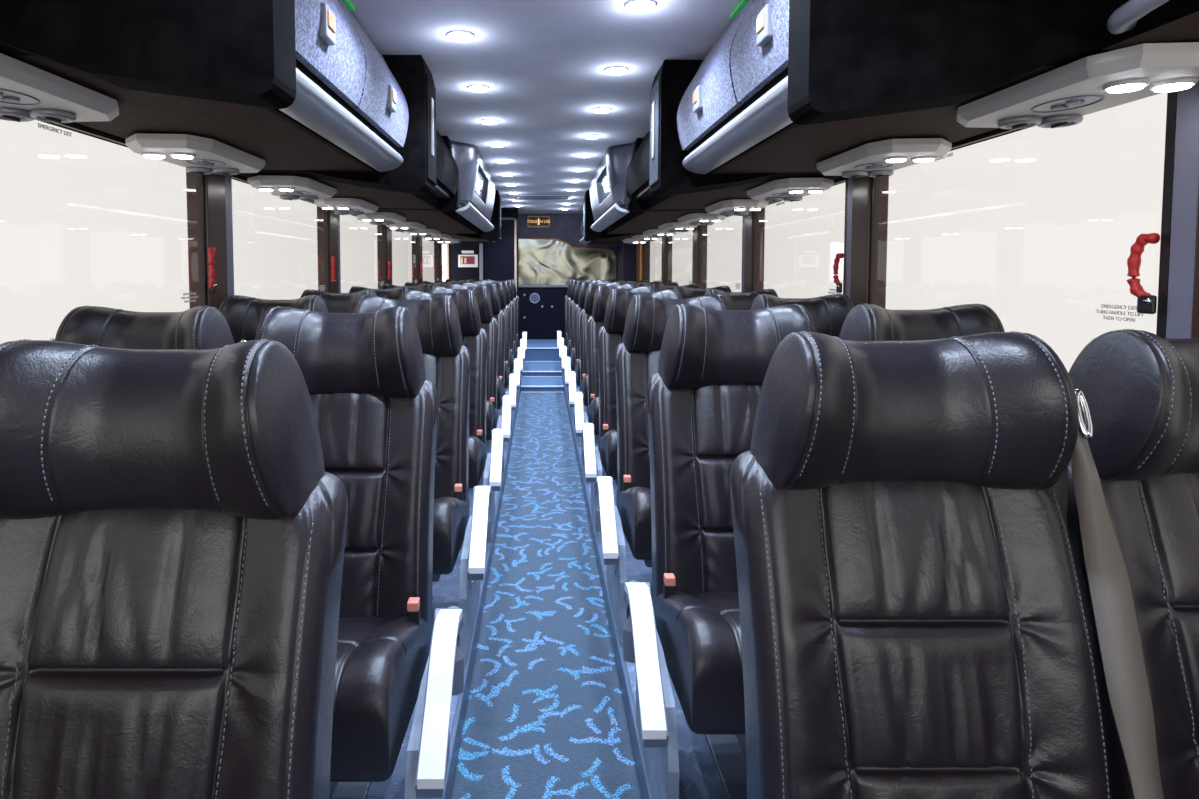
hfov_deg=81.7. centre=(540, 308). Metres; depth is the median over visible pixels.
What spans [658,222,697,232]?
unit
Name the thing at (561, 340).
seat
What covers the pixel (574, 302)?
seat
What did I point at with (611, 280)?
seat
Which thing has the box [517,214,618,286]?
wall
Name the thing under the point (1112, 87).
reading lamp
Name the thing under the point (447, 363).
seat
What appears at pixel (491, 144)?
recessed light
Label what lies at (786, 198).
air vent
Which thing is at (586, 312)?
seat
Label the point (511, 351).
seat cushion
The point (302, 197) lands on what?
air vent
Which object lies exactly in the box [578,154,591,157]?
recessed light
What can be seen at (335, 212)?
air vent
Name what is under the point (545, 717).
floor
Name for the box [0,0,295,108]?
divider
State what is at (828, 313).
seat
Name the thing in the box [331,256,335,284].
handle
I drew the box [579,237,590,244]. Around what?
rail
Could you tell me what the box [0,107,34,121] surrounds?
air vent
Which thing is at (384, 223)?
air vent
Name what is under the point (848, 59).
divider
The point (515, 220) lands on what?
trim
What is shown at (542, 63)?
ceiling
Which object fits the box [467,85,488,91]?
recessed light
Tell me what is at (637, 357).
seat
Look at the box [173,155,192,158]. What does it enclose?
reading lamp
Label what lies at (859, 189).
trim
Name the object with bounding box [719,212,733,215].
air vent
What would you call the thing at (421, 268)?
handle
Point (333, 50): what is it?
bin
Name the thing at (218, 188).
trim
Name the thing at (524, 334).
seat
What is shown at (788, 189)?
unit
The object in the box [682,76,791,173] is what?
rail
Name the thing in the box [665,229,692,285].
window
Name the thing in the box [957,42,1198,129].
unit
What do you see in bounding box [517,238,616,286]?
mirror
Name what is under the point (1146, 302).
handle
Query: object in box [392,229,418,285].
window
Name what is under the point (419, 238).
trim
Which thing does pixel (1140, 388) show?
seat
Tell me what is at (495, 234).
divider
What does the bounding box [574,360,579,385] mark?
seat cushion
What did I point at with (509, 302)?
seat
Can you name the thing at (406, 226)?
unit
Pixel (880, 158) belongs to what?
unit
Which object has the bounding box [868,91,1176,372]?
window
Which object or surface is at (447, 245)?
trim
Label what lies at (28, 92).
unit
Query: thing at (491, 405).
seat cushion
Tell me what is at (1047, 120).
air vent
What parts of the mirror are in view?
sill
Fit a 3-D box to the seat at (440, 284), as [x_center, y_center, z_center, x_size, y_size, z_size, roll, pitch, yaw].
[-0.963,0.322,5.518,0.458,1.060,0.627,0,3,0]
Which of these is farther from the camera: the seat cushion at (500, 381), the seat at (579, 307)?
the seat at (579, 307)
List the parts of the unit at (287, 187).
call panel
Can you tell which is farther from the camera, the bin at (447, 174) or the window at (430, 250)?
the window at (430, 250)
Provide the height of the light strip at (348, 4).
0.009 m
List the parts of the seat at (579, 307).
armrest, panel, backrest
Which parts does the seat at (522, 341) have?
backrest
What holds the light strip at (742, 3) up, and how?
attached to the ceiling
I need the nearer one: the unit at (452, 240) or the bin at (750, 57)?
the bin at (750, 57)
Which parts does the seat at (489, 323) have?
backrest, panel, armrest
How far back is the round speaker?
9.45 m
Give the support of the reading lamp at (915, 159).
on the unit at (880, 158)
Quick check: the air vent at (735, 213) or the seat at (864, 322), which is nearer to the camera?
the seat at (864, 322)
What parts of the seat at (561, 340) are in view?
backrest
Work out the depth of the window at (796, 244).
3.29 m
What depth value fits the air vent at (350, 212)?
3.85 m
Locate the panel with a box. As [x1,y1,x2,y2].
[517,287,567,346]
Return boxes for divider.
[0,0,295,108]
[237,55,435,195]
[440,190,500,240]
[583,190,642,240]
[649,60,841,196]
[787,0,1112,124]
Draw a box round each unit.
[0,53,118,122]
[125,133,264,175]
[247,175,336,200]
[314,198,378,214]
[356,212,405,224]
[386,222,425,231]
[407,229,440,236]
[424,234,451,240]
[437,238,460,243]
[623,238,646,243]
[632,234,659,240]
[643,229,675,236]
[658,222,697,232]
[677,213,726,225]
[705,199,768,215]
[747,178,833,201]
[817,138,951,177]
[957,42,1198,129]
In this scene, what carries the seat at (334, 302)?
on the floor at (446, 591)
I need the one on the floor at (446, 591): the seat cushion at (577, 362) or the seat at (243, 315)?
the seat at (243, 315)
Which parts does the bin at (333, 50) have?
bin door, bin door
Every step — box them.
[521,377,563,392]
[522,362,561,376]
[524,339,559,361]
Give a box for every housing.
[450,140,494,221]
[589,142,634,221]
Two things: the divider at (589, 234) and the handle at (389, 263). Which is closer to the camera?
the handle at (389, 263)
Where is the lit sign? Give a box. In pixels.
[527,216,549,227]
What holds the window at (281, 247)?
in the wall
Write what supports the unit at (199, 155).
attached to the bin at (333, 50)
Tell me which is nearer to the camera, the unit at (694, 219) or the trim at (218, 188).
the trim at (218, 188)
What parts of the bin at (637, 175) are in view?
bin door, bin door, bin end cap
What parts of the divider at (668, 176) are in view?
edge trim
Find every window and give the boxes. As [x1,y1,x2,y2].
[0,119,206,343]
[231,175,329,299]
[340,214,385,292]
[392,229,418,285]
[422,237,439,282]
[644,237,661,283]
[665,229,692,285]
[698,215,743,291]
[752,178,847,297]
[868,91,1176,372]
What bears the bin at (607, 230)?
attached to the ceiling
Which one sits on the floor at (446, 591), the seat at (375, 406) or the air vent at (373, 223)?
the seat at (375, 406)
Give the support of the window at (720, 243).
in the wall
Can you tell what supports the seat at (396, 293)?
on the floor at (446, 591)
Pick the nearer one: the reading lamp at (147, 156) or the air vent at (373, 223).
the reading lamp at (147, 156)
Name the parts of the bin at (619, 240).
bin door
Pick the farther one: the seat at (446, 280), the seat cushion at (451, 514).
the seat at (446, 280)
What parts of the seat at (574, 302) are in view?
backrest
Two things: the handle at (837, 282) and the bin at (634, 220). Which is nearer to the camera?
the handle at (837, 282)
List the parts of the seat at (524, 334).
backrest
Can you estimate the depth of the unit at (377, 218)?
4.36 m
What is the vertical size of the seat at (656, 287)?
1.060 m
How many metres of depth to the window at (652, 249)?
7.64 m
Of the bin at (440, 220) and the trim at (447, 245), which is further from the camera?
the trim at (447, 245)
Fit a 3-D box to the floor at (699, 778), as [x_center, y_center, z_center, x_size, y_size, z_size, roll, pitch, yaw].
[0.780,1.004,3.958,1.064,0.140,11.200,0,3,0]
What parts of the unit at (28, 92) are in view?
call panel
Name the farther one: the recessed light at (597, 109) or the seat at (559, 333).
the seat at (559, 333)
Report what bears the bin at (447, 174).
attached to the ceiling
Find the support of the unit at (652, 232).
attached to the bin at (634, 220)
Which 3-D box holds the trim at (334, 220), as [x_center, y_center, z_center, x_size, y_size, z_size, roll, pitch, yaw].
[-1.239,-0.200,4.055,0.077,0.815,0.220,0,3,0]
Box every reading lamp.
[144,155,163,158]
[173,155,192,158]
[887,159,905,162]
[914,158,933,161]
[1108,83,1143,92]
[1154,83,1191,91]
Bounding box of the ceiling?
[343,0,748,213]
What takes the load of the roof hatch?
attached to the ceiling
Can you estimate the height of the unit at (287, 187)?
0.052 m
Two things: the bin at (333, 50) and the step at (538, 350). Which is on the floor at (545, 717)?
the step at (538, 350)
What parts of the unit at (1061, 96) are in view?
call panel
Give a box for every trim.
[71,122,244,177]
[204,173,233,309]
[328,210,340,292]
[386,226,391,283]
[418,237,422,283]
[440,244,441,280]
[441,362,523,798]
[446,244,448,278]
[479,243,482,281]
[501,208,517,216]
[501,217,513,219]
[514,219,516,358]
[560,362,651,798]
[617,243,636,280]
[636,244,641,280]
[642,243,644,279]
[662,237,665,283]
[693,225,698,283]
[742,211,753,291]
[834,128,1000,180]
[845,176,871,306]
[1100,0,1198,49]
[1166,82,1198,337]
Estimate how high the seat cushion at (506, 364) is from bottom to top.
0.232 m
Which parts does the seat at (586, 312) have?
armrest, panel, backrest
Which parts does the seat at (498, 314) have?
backrest, panel, armrest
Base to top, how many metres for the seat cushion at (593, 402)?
0.232 m
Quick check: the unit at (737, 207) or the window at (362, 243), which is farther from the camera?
the window at (362, 243)
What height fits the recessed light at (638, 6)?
0.012 m
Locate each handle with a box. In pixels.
[208,247,216,292]
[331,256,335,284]
[387,260,390,281]
[420,263,422,279]
[833,253,843,292]
[1107,0,1168,33]
[1126,233,1159,313]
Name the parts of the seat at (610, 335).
armrest, panel, backrest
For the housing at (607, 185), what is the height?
0.361 m
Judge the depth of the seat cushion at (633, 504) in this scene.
2.09 m
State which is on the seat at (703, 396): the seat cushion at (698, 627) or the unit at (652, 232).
the seat cushion at (698, 627)
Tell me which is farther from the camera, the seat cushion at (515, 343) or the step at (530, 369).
the step at (530, 369)
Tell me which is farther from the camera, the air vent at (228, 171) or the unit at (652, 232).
the unit at (652, 232)
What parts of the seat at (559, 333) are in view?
backrest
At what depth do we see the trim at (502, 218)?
8.78 m
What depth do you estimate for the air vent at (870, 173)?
2.30 m
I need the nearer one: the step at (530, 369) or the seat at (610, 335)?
the seat at (610, 335)
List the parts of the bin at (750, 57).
bin door, bin door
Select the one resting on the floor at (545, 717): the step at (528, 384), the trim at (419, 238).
the step at (528, 384)
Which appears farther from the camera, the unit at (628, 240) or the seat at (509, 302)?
the unit at (628, 240)
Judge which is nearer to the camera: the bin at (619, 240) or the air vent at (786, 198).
the air vent at (786, 198)
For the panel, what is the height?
1.012 m
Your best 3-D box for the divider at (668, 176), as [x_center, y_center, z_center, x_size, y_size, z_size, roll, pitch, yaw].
[0.833,-0.698,2.727,0.782,0.488,0.240,0,3,0]
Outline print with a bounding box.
[460,256,474,263]
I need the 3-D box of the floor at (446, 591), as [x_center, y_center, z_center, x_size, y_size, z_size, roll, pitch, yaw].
[-0.755,1.004,3.958,1.064,0.140,11.200,0,3,0]
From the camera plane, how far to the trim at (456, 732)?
2.08 m
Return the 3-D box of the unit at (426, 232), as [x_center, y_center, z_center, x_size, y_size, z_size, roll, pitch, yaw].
[-1.042,-0.669,6.138,0.244,0.052,0.524,0,3,0]
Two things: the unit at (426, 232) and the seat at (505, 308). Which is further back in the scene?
the unit at (426, 232)
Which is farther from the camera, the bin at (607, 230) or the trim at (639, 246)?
the trim at (639, 246)
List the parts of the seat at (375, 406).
backrest, panel, armrest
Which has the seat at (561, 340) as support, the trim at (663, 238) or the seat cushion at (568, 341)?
the seat cushion at (568, 341)
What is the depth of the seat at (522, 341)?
7.20 m
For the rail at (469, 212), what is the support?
attached to the housing at (476, 182)
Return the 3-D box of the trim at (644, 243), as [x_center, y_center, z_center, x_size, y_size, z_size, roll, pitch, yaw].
[1.264,-0.423,8.319,0.077,0.815,0.140,0,3,0]
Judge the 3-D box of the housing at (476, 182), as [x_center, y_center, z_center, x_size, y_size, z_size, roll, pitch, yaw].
[-0.494,-0.890,5.216,0.186,0.361,2.129,0,3,0]
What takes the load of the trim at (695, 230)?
attached to the wall
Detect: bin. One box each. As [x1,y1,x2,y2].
[7,0,408,171]
[245,130,459,210]
[376,209,474,230]
[440,226,479,233]
[450,235,489,241]
[579,218,633,243]
[593,217,643,233]
[610,210,706,230]
[623,130,835,210]
[677,0,1061,173]
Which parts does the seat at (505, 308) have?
backrest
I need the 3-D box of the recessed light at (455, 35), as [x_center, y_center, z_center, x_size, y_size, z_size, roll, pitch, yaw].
[-0.273,-0.919,2.329,0.096,0.012,0.096,0,3,0]
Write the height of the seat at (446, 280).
1.060 m
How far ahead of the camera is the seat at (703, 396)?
1.68 m
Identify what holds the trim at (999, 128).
attached to the wall
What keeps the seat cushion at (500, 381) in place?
on the seat at (498, 314)
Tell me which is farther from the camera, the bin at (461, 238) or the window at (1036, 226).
the bin at (461, 238)
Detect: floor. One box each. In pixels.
[366,361,523,798]
[451,392,641,798]
[560,360,726,798]
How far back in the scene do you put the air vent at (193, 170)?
2.23 m
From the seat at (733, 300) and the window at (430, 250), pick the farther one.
the window at (430, 250)
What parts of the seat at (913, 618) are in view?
backrest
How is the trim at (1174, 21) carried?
attached to the ceiling
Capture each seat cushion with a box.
[330,607,433,781]
[433,497,468,573]
[468,436,486,487]
[486,400,497,439]
[497,378,504,409]
[504,362,509,387]
[510,350,513,372]
[514,342,516,359]
[567,340,570,356]
[570,349,574,370]
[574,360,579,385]
[580,375,587,405]
[587,397,598,434]
[598,430,616,479]
[616,487,651,559]
[650,585,744,733]
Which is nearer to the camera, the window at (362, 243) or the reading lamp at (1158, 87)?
the reading lamp at (1158, 87)
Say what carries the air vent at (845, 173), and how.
attached to the unit at (880, 158)
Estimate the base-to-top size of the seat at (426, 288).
1.060 m
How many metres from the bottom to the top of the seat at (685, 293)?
1.060 m
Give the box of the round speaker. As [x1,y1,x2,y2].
[530,293,539,303]
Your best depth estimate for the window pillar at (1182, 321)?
1.32 m
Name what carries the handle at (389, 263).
attached to the wall
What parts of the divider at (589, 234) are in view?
edge trim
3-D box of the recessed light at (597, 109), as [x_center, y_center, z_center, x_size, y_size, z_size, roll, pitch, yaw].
[0.297,-0.975,3.390,0.096,0.012,0.096,0,3,0]
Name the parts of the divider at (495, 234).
edge trim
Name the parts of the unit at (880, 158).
call panel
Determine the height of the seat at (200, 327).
1.060 m
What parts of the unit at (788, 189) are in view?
call panel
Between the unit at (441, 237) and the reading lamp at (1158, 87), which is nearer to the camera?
the reading lamp at (1158, 87)
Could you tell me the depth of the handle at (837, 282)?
2.81 m
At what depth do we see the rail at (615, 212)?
4.85 m
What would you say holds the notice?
attached to the wall at (498, 257)
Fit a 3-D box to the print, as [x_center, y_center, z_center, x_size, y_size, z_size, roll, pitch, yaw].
[-0.938,-0.617,8.807,0.180,0.100,0.005,0,3,0]
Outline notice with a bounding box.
[458,251,477,266]
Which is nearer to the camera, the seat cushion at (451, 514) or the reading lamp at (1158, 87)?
the reading lamp at (1158, 87)
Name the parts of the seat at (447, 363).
backrest, panel, recline handle, armrest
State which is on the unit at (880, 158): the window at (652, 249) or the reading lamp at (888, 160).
the reading lamp at (888, 160)
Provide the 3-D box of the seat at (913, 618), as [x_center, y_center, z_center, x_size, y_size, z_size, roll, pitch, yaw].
[0.473,0.571,0.759,0.577,1.060,0.660,0,3,0]
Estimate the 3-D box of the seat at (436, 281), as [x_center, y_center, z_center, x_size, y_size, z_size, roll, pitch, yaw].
[-0.963,0.237,7.126,0.458,1.060,0.627,0,3,0]
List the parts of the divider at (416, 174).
edge trim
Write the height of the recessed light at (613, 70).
0.012 m
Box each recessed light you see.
[446,30,473,41]
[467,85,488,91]
[481,119,498,123]
[490,143,504,146]
[497,160,509,162]
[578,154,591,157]
[584,134,599,138]
[592,107,610,112]
[604,66,627,74]
[624,0,656,12]
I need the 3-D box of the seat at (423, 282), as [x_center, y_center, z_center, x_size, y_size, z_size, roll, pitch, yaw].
[-0.963,0.280,6.318,0.458,1.060,0.627,0,3,0]
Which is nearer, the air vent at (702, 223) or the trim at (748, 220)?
the trim at (748, 220)
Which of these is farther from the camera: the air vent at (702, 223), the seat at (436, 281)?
the seat at (436, 281)
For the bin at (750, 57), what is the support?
attached to the ceiling
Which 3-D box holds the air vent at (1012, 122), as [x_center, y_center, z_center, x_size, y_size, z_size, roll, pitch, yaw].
[1.063,-0.413,1.532,0.085,0.022,0.083,0,3,0]
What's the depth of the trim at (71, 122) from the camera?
1.90 m
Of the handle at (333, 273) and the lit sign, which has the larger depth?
the lit sign
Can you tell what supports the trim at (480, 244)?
attached to the wall at (498, 257)
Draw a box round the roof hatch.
[513,195,570,201]
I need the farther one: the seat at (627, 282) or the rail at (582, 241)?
the rail at (582, 241)
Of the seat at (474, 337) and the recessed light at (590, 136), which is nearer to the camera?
the seat at (474, 337)
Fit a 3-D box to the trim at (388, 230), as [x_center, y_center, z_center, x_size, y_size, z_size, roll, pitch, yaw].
[-1.239,-0.276,5.503,0.077,0.815,0.220,0,3,0]
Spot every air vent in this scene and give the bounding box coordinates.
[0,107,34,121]
[29,108,76,122]
[186,167,212,174]
[212,167,239,175]
[280,195,298,199]
[298,195,317,200]
[334,211,348,214]
[349,211,363,214]
[370,222,381,224]
[382,222,393,224]
[701,222,713,225]
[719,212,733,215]
[734,212,748,215]
[765,197,783,201]
[784,196,802,201]
[841,170,867,177]
[867,170,893,177]
[997,115,1042,129]
[1037,114,1082,127]
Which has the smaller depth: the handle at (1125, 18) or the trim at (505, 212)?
the handle at (1125, 18)
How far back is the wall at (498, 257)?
8.83 m
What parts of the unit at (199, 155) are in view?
call panel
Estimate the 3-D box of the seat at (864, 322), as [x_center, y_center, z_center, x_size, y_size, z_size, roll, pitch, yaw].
[0.988,0.527,1.608,0.458,1.060,0.627,0,3,0]
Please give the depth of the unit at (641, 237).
6.85 m
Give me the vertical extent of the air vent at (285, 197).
0.018 m
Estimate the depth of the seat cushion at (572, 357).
6.14 m
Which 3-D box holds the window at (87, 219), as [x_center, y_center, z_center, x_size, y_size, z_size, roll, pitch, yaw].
[-1.218,-0.081,1.873,0.017,0.805,1.250,0,3,0]
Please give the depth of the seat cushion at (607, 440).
2.91 m
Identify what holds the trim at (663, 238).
attached to the wall
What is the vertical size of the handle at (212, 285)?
0.166 m
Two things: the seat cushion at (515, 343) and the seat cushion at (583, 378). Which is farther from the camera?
the seat cushion at (515, 343)
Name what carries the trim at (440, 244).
attached to the wall
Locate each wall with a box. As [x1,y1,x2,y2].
[449,217,516,280]
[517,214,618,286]
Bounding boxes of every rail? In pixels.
[279,68,402,171]
[455,202,493,231]
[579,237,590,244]
[591,203,629,231]
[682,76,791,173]
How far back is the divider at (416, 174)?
2.56 m
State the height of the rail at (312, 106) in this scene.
0.061 m
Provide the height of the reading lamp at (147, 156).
0.012 m
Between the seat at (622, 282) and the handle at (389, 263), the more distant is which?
the seat at (622, 282)
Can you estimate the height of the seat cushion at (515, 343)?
0.232 m
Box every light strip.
[342,0,354,10]
[730,0,747,17]
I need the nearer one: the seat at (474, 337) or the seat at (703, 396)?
the seat at (703, 396)
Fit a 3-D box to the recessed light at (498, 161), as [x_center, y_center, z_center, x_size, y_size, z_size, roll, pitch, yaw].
[-0.273,-1.058,4.973,0.096,0.012,0.096,0,3,0]
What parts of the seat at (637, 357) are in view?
armrest, panel, backrest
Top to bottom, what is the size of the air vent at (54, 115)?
0.018 m
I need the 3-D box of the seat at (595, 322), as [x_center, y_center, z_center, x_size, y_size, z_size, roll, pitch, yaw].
[0.462,0.403,3.966,0.554,1.060,0.652,0,3,0]
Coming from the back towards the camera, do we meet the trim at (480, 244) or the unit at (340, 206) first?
the trim at (480, 244)
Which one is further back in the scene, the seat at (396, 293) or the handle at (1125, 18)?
the seat at (396, 293)
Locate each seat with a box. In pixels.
[0,339,347,798]
[49,306,234,349]
[219,295,327,343]
[241,306,463,798]
[300,289,376,312]
[349,286,407,299]
[353,295,490,664]
[381,284,430,292]
[401,289,503,552]
[404,282,446,287]
[421,281,457,287]
[430,286,511,480]
[434,280,465,284]
[445,279,473,282]
[448,284,516,450]
[462,282,520,422]
[472,281,522,395]
[480,280,524,360]
[486,279,526,375]
[557,279,596,373]
[559,280,603,385]
[561,281,610,397]
[564,282,620,419]
[568,284,634,446]
[573,286,652,484]
[582,289,680,542]
[596,294,726,646]
[609,279,636,282]
[617,280,647,284]
[623,304,815,798]
[626,281,660,287]
[636,282,677,287]
[652,283,700,291]
[674,286,730,298]
[704,289,777,309]
[730,331,1163,798]
[750,294,853,337]
[839,303,1004,340]
[1066,329,1198,798]
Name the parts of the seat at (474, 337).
backrest, panel, armrest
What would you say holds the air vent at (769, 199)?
attached to the unit at (788, 189)
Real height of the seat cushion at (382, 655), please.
0.232 m
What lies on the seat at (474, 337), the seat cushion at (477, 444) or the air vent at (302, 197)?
the seat cushion at (477, 444)
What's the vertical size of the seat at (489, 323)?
1.060 m
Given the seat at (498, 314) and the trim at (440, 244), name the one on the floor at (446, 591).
the seat at (498, 314)
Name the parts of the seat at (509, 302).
backrest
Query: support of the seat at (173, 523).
on the floor at (446, 591)
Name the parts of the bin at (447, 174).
bin end cap, bin door, bin door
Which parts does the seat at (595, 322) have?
armrest, panel, backrest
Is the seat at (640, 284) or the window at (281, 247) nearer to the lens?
the window at (281, 247)
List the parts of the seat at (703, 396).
armrest, panel, backrest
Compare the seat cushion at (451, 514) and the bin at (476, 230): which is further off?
the bin at (476, 230)
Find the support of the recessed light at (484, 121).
in the ceiling

